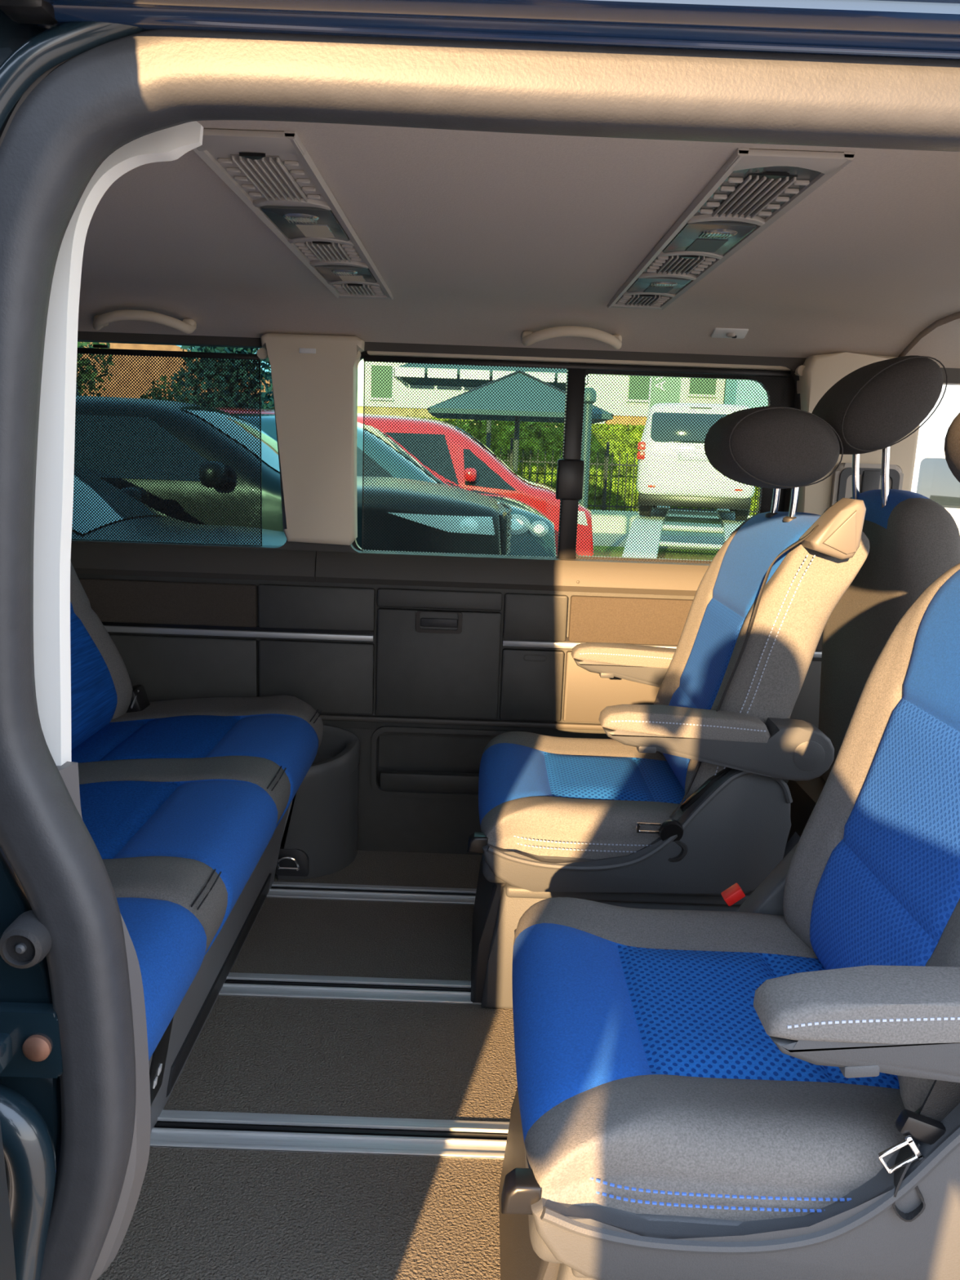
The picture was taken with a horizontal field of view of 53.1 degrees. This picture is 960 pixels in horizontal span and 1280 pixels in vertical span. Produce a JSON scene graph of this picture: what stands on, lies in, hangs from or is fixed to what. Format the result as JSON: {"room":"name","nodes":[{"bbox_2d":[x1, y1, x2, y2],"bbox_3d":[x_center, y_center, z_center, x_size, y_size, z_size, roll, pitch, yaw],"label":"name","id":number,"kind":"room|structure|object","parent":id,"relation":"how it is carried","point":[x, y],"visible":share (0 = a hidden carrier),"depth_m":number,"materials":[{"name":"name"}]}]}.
{"room":"vehicle interior","nodes":[
{"label":"vehicle interior","id":0,"kind":"room"},
{"bbox_2d":[0,9,145,1279],"bbox_3d":[-0.921,0.289,0.714,1.423,1.590,0.121,2,11,0],"label":"wall","id":1,"kind":"structure","parent":0,"point":[30,1108],"depth_m":0.67,"materials":[{"name":"metal"}]},
{"bbox_2d":[0,910,51,968],"bbox_3d":[-0.307,0.204,0.653,0.032,0.032,0.026,2,11,0],"label":"buffer","id":2,"kind":"object","parent":1,"relation":"attached to","point":[26,941],"visible":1,"depth_m":0.64,"materials":[{"name":"grey plastic"}]},
{"bbox_2d":[0,0,57,24],"bbox_3d":[-0.306,-0.392,0.507,0.152,0.100,0.055,2,11,0],"label":"roller","id":3,"kind":"object","parent":1,"relation":"attached to","point":[20,11],"visible":1,"depth_m":0.53,"materials":[{"name":"black plastic"}]},
{"bbox_2d":[0,1122,16,1279],"bbox_3d":[-1.099,0.327,0.461,1.730,1.500,0.064,2,11,0],"label":"sliding door","id":4,"kind":"structure","parent":3,"relation":"attached to","point":[7,1265],"depth_m":0.48,"materials":[{"name":"blue paint"}]},
{"bbox_2d":[0,1001,62,1078],"bbox_3d":[-0.324,0.282,0.666,0.067,0.050,0.030,2,11,0],"label":"bracket","id":5,"kind":"object","parent":1,"relation":"attached to","point":[30,1046],"visible":1,"depth_m":0.67,"materials":[{"name":"blue metal"}]},
{"bbox_2d":[56,761,151,1279],"bbox_3d":[-0.321,0.466,0.782,0.106,0.761,0.034,2,11,0],"label":"trim","id":6,"kind":"structure","parent":1,"relation":"attached to","point":[68,771],"depth_m":0.76,"materials":[{"name":"grey plastic"}]},
{"bbox_2d":[33,120,203,765],"bbox_3d":[-0.262,-0.124,0.675,0.142,0.465,0.018,2,11,0],"label":"trim","id":7,"kind":"structure","parent":1,"relation":"attached to","point":[55,468],"depth_m":0.67,"materials":[{"name":"white plastic"}]},
{"bbox_2d":[0,29,959,1279],"bbox_3d":[0.146,0.259,0.685,1.051,1.236,0.048,2,11,0],"label":"trim","id":8,"kind":"structure","parent":1,"relation":"attached to","point":[110,95],"depth_m":0.56,"materials":[{"name":"plastic"}]},
{"bbox_2d":[37,0,959,59],"bbox_3d":[0.208,-0.571,1.367,3.620,0.156,1.815,2,11,0],"label":"trim","id":9,"kind":"structure","parent":1,"relation":"attached to","point":[899,28],"depth_m":0.53,"materials":[{"name":"blue paint"}]},
{"bbox_2d":[97,850,753,1279],"bbox_3d":[0.160,0.730,1.622,3.620,0.050,1.700,2,11,0],"label":"floor","id":10,"kind":"structure","parent":0,"point":[199,1214],"depth_m":1.50,"materials":[{"name":"carpet"}]},
{"bbox_2d":[70,560,323,1133],"bbox_3d":[-0.775,0.165,1.545,0.839,1.020,1.510,2,11,0],"label":"seat","id":11,"kind":"object","parent":10,"relation":"on","point":[186,803],"visible":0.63,"depth_m":1.66,"materials":[{"name":"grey fabric"}]},
{"bbox_2d":[77,694,323,952],"bbox_3d":[-0.720,0.359,1.584,0.714,0.199,1.510,2,11,0],"label":"cushion","id":12,"kind":"object","parent":11,"relation":"on","point":[181,801],"depth_m":1.65,"materials":[{"name":"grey fabric"}]},
{"bbox_2d":[275,724,360,879],"bbox_3d":[-0.383,0.384,2.290,0.176,0.329,0.199,2,11,0],"label":"bin","id":13,"kind":"object","parent":10,"relation":"on","point":[321,838],"visible":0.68,"depth_m":2.25,"materials":[{"name":"grey plastic"}]},
{"bbox_2d":[150,1109,509,1159],"bbox_3d":[-0.029,0.734,1.419,2.600,0.007,0.076,2,11,0],"label":"rail","id":14,"kind":"object","parent":10,"relation":"on","point":[186,1129],"visible":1,"depth_m":1.41,"materials":[{"name":"metal"}]},
{"bbox_2d":[218,972,481,1004],"bbox_3d":[-0.028,0.658,1.801,2.600,0.007,0.076,2,11,0],"label":"rail","id":15,"kind":"object","parent":10,"relation":"on","point":[242,984],"visible":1,"depth_m":1.79,"materials":[{"name":"metal"}]},
{"bbox_2d":[266,881,476,904],"bbox_3d":[-0.026,0.582,2.188,2.600,0.007,0.076,2,11,0],"label":"rail","id":16,"kind":"object","parent":10,"relation":"on","point":[278,889],"visible":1,"depth_m":2.18,"materials":[{"name":"metal"}]},
{"bbox_2d":[466,405,870,1008],"bbox_3d":[0.311,0.108,1.844,0.648,1.094,0.585,2,11,0],"label":"seat","id":17,"kind":"object","parent":10,"relation":"on","point":[688,799],"visible":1,"depth_m":1.64,"materials":[{"name":"grey fabric"}]},
{"bbox_2d":[480,731,688,859],"bbox_3d":[0.248,0.315,1.886,0.494,0.137,0.499,2,11,0],"label":"cushion","id":18,"kind":"object","parent":17,"relation":"on","point":[543,797],"depth_m":1.73,"materials":[{"name":"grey fabric"}]},
{"bbox_2d":[498,412,959,1279],"bbox_3d":[0.364,0.265,1.060,0.672,1.094,0.565,2,11,0],"label":"seat","id":19,"kind":"object","parent":10,"relation":"on","point":[768,1088],"visible":1,"depth_m":0.94,"materials":[{"name":"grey fabric"}]},
{"bbox_2d":[513,897,906,1221],"bbox_3d":[0.290,0.470,1.111,0.494,0.137,0.499,2,11,0],"label":"cushion","id":20,"kind":"object","parent":19,"relation":"on","point":[652,1086],"depth_m":0.96,"materials":[{"name":"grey fabric"}]},
{"bbox_2d":[786,355,959,844],"bbox_3d":[0.895,0.076,1.866,0.573,1.191,0.470,2,11,0],"label":"seat","id":21,"kind":"object","parent":10,"relation":"on","point":[913,540],"visible":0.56,"depth_m":1.70,"materials":[{"name":"grey fabric"}]},
{"bbox_2d":[71,331,805,553],"bbox_3d":[-0.418,-0.465,2.268,2.380,0.600,0.045,2,11,0],"label":"window frame","id":22,"kind":"structure","parent":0,"point":[373,348],"depth_m":2.20,"materials":[{"name":"grey plastic"}]},
{"bbox_2d":[71,342,286,546],"bbox_3d":[-0.964,-0.466,2.300,1.090,0.550,0.012,2,11,0],"label":"window","id":23,"kind":"structure","parent":22,"relation":"in","point":[273,532],"depth_m":2.30,"materials":[{"name":"clear glass"}]},
{"bbox_2d":[71,344,268,546],"bbox_3d":[-0.940,-0.458,2.253,0.901,0.463,0.056,2,11,0],"label":"roller blind","id":24,"kind":"object","parent":23,"relation":"attached to","point":[262,353],"visible":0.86,"depth_m":2.27,"materials":[{"name":"grey fabric"}]},
{"bbox_2d":[260,333,364,545],"bbox_3d":[-0.388,-0.460,2.229,0.231,0.472,0.062,2,11,0],"label":"trim","id":25,"kind":"structure","parent":22,"relation":"attached to","point":[314,376],"depth_m":2.20,"materials":[{"name":"beige plastic"}]},
{"bbox_2d":[352,351,795,563],"bbox_3d":[0.223,-0.424,2.284,1.115,0.560,0.049,2,11,0],"label":"window","id":26,"kind":"structure","parent":22,"relation":"in","point":[570,468],"depth_m":2.26,"materials":[{"name":"clear glass"}]},
{"bbox_2d":[355,351,804,564],"bbox_3d":[0.217,-0.416,2.255,1.045,0.474,0.056,2,11,0],"label":"roller blind","id":27,"kind":"object","parent":26,"relation":"attached to","point":[798,371],"visible":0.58,"depth_m":2.27,"materials":[{"name":"grey"}]},
{"bbox_2d":[796,351,919,515],"bbox_3d":[0.863,-0.394,2.242,0.275,0.523,0.080,2,11,0],"label":"trim","id":28,"kind":"structure","parent":22,"relation":"attached to","point":[820,372],"depth_m":2.19,"materials":[{"name":"beige plastic"}]},
{"bbox_2d":[829,462,903,506],"bbox_3d":[0.883,-0.274,2.215,0.155,0.260,0.030,2,11,0],"label":"trim","id":29,"kind":"structure","parent":22,"relation":"attached to","point":[869,474],"depth_m":2.19,"materials":[{"name":"beige plastic"}]},
{"bbox_2d":[70,542,822,854],"bbox_3d":[0.179,0.174,2.371,3.620,0.750,0.094,2,11,0],"label":"wall","id":30,"kind":"structure","parent":0,"point":[428,659],"depth_m":2.30,"materials":[{"name":"plastic"}]},
{"bbox_2d":[940,367,959,385],"bbox_3d":[1.391,-0.399,2.269,1.240,0.600,0.050,2,11,0],"label":"window","id":31,"kind":"structure","parent":30,"relation":"in","point":[953,374],"depth_m":2.20,"materials":[{"name":"clear glass"}]},
{"bbox_2d":[77,120,959,368],"bbox_3d":[0.207,-0.551,1.378,3.620,0.120,1.680,2,11,0],"label":"ceiling","id":32,"kind":"structure","parent":0,"point":[475,238],"depth_m":1.49,"materials":[{"name":"fabric"}]},
{"bbox_2d":[93,309,196,333],"bbox_3d":[-0.745,-0.698,2.110,0.222,0.041,0.093,2,11,0],"label":"handle","id":33,"kind":"object","parent":32,"relation":"attached to","point":[188,326],"visible":1,"depth_m":2.08,"materials":[{"name":"beige plastic"}]},
{"bbox_2d":[192,128,393,300],"bbox_3d":[-0.239,-0.602,1.462,0.117,0.010,1.040,2,11,0],"label":"ceiling vent panel","id":34,"kind":"object","parent":32,"relation":"attached to","point":[273,173],"visible":0.98,"depth_m":1.21,"materials":[{"name":"beige plastic"}]},
{"bbox_2d":[217,152,320,202],"bbox_3d":[-0.241,-0.532,1.109,0.088,0.006,0.186,2,11,0],"label":"air vent","id":35,"kind":"object","parent":34,"relation":"attached to","point":[265,177],"depth_m":1.10,"materials":[{"name":"grey plastic"}]},
{"bbox_2d":[294,241,361,262],"bbox_3d":[-0.239,-0.613,1.517,0.088,0.006,0.138,2,11,0],"label":"air vent","id":36,"kind":"object","parent":34,"relation":"attached to","point":[327,251],"depth_m":1.52,"materials":[{"name":"grey plastic"}]},
{"bbox_2d":[333,283,383,296],"bbox_3d":[-0.237,-0.684,1.878,0.088,0.006,0.114,2,11,0],"label":"air vent","id":37,"kind":"object","parent":34,"relation":"attached to","point":[342,288],"depth_m":1.87,"materials":[{"name":"grey plastic"}]},
{"bbox_2d":[521,325,622,349],"bbox_3d":[0.204,-0.664,2.112,0.222,0.041,0.093,2,11,0],"label":"handle","id":38,"kind":"object","parent":32,"relation":"attached to","point":[528,338],"visible":1,"depth_m":2.08,"materials":[{"name":"beige plastic"}]},
{"bbox_2d":[711,327,748,338],"bbox_3d":[0.547,-0.672,2.107,0.074,0.020,0.038,2,11,0],"label":"coat hook","id":39,"kind":"object","parent":32,"relation":"attached to","point":[736,333],"visible":1,"depth_m":2.10,"materials":[{"name":"white plastic"}]},
{"bbox_2d":[607,147,854,310],"bbox_3d":[0.316,-0.582,1.463,0.116,0.010,1.040,2,11,0],"label":"ceiling vent panel","id":40,"kind":"object","parent":32,"relation":"attached to","point":[753,188],"visible":1,"depth_m":1.20,"materials":[{"name":"beige plastic"}]},
{"bbox_2d":[617,294,669,306],"bbox_3d":[0.318,-0.664,1.879,0.088,0.006,0.114,2,11,0],"label":"air vent","id":41,"kind":"object","parent":40,"relation":"attached to","point":[651,300],"depth_m":1.87,"materials":[{"name":"black plastic"}]},
{"bbox_2d":[646,254,715,275],"bbox_3d":[0.317,-0.593,1.518,0.088,0.006,0.138,2,11,0],"label":"air vent","id":42,"kind":"object","parent":40,"relation":"attached to","point":[661,264],"depth_m":1.52,"materials":[{"name":"black plastic"}]},
{"bbox_2d":[699,172,809,218],"bbox_3d":[0.315,-0.512,1.110,0.088,0.006,0.186,2,11,0],"label":"air vent","id":43,"kind":"object","parent":40,"relation":"attached to","point":[732,195],"depth_m":1.10,"materials":[{"name":"black plastic"}]},
{"label":"outside","id":44,"kind":"structure","parent":0,"visible":0},
{"bbox_2d":[592,532,724,550],"bbox_3d":[-0.055,1.490,0.295,120.000,0.100,120.000,2,11,0],"label":"ground","id":45,"kind":"structure","parent":44,"point":[607,534],"depth_m":17.21,"materials":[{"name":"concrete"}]},
{"bbox_2d":[355,475,511,555],"bbox_3d":[-2.014,-0.584,5.787,4.397,1.691,1.988,2,11,0],"label":"car","id":46,"kind":"object","parent":45,"relation":"on","point":[359,478],"visible":0.13,"depth_m":4.98,"materials":[{"name":"black paint"}]},
{"bbox_2d":[497,502,511,555],"bbox_3d":[0.141,-0.667,5.759,0.097,0.264,1.031,2,11,0],"label":"grille","id":47,"kind":"object","parent":46,"relation":"attached to","point":[501,505],"depth_m":5.27,"materials":[{"name":"black plastic"}]},
{"bbox_2d":[356,422,555,556],"bbox_3d":[-1.352,-0.960,7.819,3.900,1.685,1.922,2,11,0],"label":"car","id":48,"kind":"object","parent":45,"relation":"on","point":[360,426],"visible":0.16,"depth_m":7.09,"materials":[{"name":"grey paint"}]},
{"bbox_2d":[357,413,593,555],"bbox_3d":[-0.949,-1.462,10.124,4.200,1.803,1.906,2,11,0],"label":"car","id":49,"kind":"object","parent":45,"relation":"on","point":[360,416],"visible":0.17,"depth_m":9.33,"materials":[{"name":"red paint"}]},
{"bbox_2d":[463,467,476,481],"bbox_3d":[-0.092,-1.585,9.210,0.120,0.130,0.170,2,11,0],"label":"mirror","id":50,"kind":"object","parent":49,"relation":"attached to","point":[465,473],"depth_m":9.14,"materials":[{"name":"red paint"}]},
{"bbox_2d":[393,363,589,448],"bbox_3d":[0.134,-3.186,15.272,2.803,3.259,2.803,2,11,0],"label":"pergola","id":51,"kind":"object","parent":45,"relation":"on","point":[478,367],"visible":0.28,"depth_m":13.81,"materials":[{"name":"white"}]},
{"bbox_2d":[357,403,647,427],"bbox_3d":[0.356,-4.205,22.612,9.700,2.420,0.480,2,11,0],"label":"wall","id":52,"kind":"structure","parent":45,"relation":"on","point":[360,406],"depth_m":22.20,"materials":[{"name":"stone"}]},
{"bbox_2d":[426,369,613,471],"bbox_3d":[0.478,-2.344,12.990,2.289,2.520,2.286,2,11,0],"label":"parasol","id":53,"kind":"object","parent":45,"relation":"on","point":[522,372],"visible":0.48,"depth_m":12.15,"materials":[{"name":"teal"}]},
{"bbox_2d":[357,359,726,427],"bbox_3d":[1.810,-7.313,27.545,12.600,6.700,3.500,2,11,0],"label":"building","id":54,"kind":"structure","parent":45,"relation":"on","point":[361,365],"depth_m":26.15,"materials":[{"name":"white plaster"},{"name":"glass"}]},
{"bbox_2d":[371,364,391,398],"bbox_3d":[-2.676,-7.018,26.128,0.550,0.850,0.080,2,11,0],"label":"window shutter","id":55,"kind":"object","parent":54,"relation":"hanging from","point":[372,368],"depth_m":26.09,"materials":[{"name":"green"}]},
{"bbox_2d":[627,375,649,399],"bbox_3d":[4.355,-7.057,26.084,0.600,1.050,0.080,2,11,0],"label":"window shutter","id":56,"kind":"object","parent":54,"relation":"hanging from","point":[636,376],"depth_m":26.09,"materials":[{"name":"green"}]},
{"bbox_2d":[688,377,716,395],"bbox_3d":[6.061,-7.192,26.049,0.700,1.050,0.080,2,11,0],"label":"window","id":57,"kind":"structure","parent":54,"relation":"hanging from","point":[704,380],"depth_m":26.07,"materials":[{"name":"green"}]},
{"bbox_2d":[406,414,759,515],"bbox_3d":[2.382,-3.283,19.301,8.686,2.142,0.733,2,11,0],"label":"hedge","id":58,"kind":"object","parent":45,"relation":"on","point":[468,420],"visible":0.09,"depth_m":18.96,"materials":[{"name":"green plant"}]},
{"bbox_2d":[578,387,596,507],"bbox_3d":[1.214,-1.829,11.253,0.180,2.180,0.176,2,11,0],"label":"lamp post","id":59,"kind":"object","parent":45,"relation":"on","point":[589,389],"visible":0.37,"depth_m":11.11,"materials":[{"name":"teal"}]},
{"bbox_2d":[493,438,759,537],"bbox_3d":[2.369,-2.884,18.174,8.400,1.700,0.120,2,11,0],"label":"iron fence","id":60,"kind":"object","parent":45,"relation":"on","point":[511,454],"visible":0.13,"depth_m":18.22,"materials":[{"name":"black metal"}]},
{"bbox_2d":[593,545,718,559],"bbox_3d":[4.406,-0.773,12.312,6.200,0.026,6.700,2,11,0],"label":"lawn","id":61,"kind":"structure","parent":45,"relation":"on","point":[614,551],"depth_m":14.79,"materials":[{"name":"green plant"}]},
{"bbox_2d":[622,506,744,558],"bbox_3d":[2.962,-1.385,13.453,1.600,0.580,7.000,4,11,12],"label":"ramp","id":62,"kind":"object","parent":61,"relation":"on","point":[658,511],"visible":0.28,"depth_m":12.73,"materials":[{"name":"grey concrete"}]},
{"bbox_2d":[635,403,755,520],"bbox_3d":[3.302,-2.714,14.633,1.820,1.560,3.916,4,11,12],"label":"van","id":63,"kind":"object","parent":62,"relation":"on","point":[663,407],"visible":0.37,"depth_m":12.83,"materials":[{"name":"white paint"}]},
{"bbox_2d":[636,451,644,459],"bbox_3d":[2.175,-2.492,12.962,0.103,0.104,0.133,4,11,12],"label":"tail light","id":64,"kind":"object","parent":63,"relation":"attached to","point":[642,455],"depth_m":12.90,"materials":[{"name":"red plastic"}]},
{"bbox_2d":[637,441,645,449],"bbox_3d":[2.181,-2.615,12.946,0.103,0.104,0.145,4,11,12],"label":"tail light","id":65,"kind":"object","parent":63,"relation":"on","point":[638,442],"depth_m":12.88,"materials":[{"name":"red plastic"}]},
{"bbox_2d":[911,441,959,533],"bbox_3d":[5.284,-1.133,9.857,1.860,1.680,3.916,8,13,27],"label":"van","id":66,"kind":"object","parent":61,"relation":"on","point":[933,479],"visible":0.15,"depth_m":8.35,"materials":[{"name":"white paint"}]},
{"bbox_2d":[647,376,681,415],"bbox_3d":[3.773,-4.448,19.893,0.640,4.200,0.041,2,11,0],"label":"feather flag","id":67,"kind":"object","parent":45,"relation":"on","point":[658,377],"visible":0.06,"depth_m":19.75,"materials":[{"name":"fabric"}]},
{"bbox_2d":[724,379,768,408],"bbox_3d":[8.192,-5.125,23.868,4.100,4.300,1.100,2,11,0],"label":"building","id":68,"kind":"structure","parent":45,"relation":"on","point":[748,382],"depth_m":23.18,"materials":[{"name":"white paint"}]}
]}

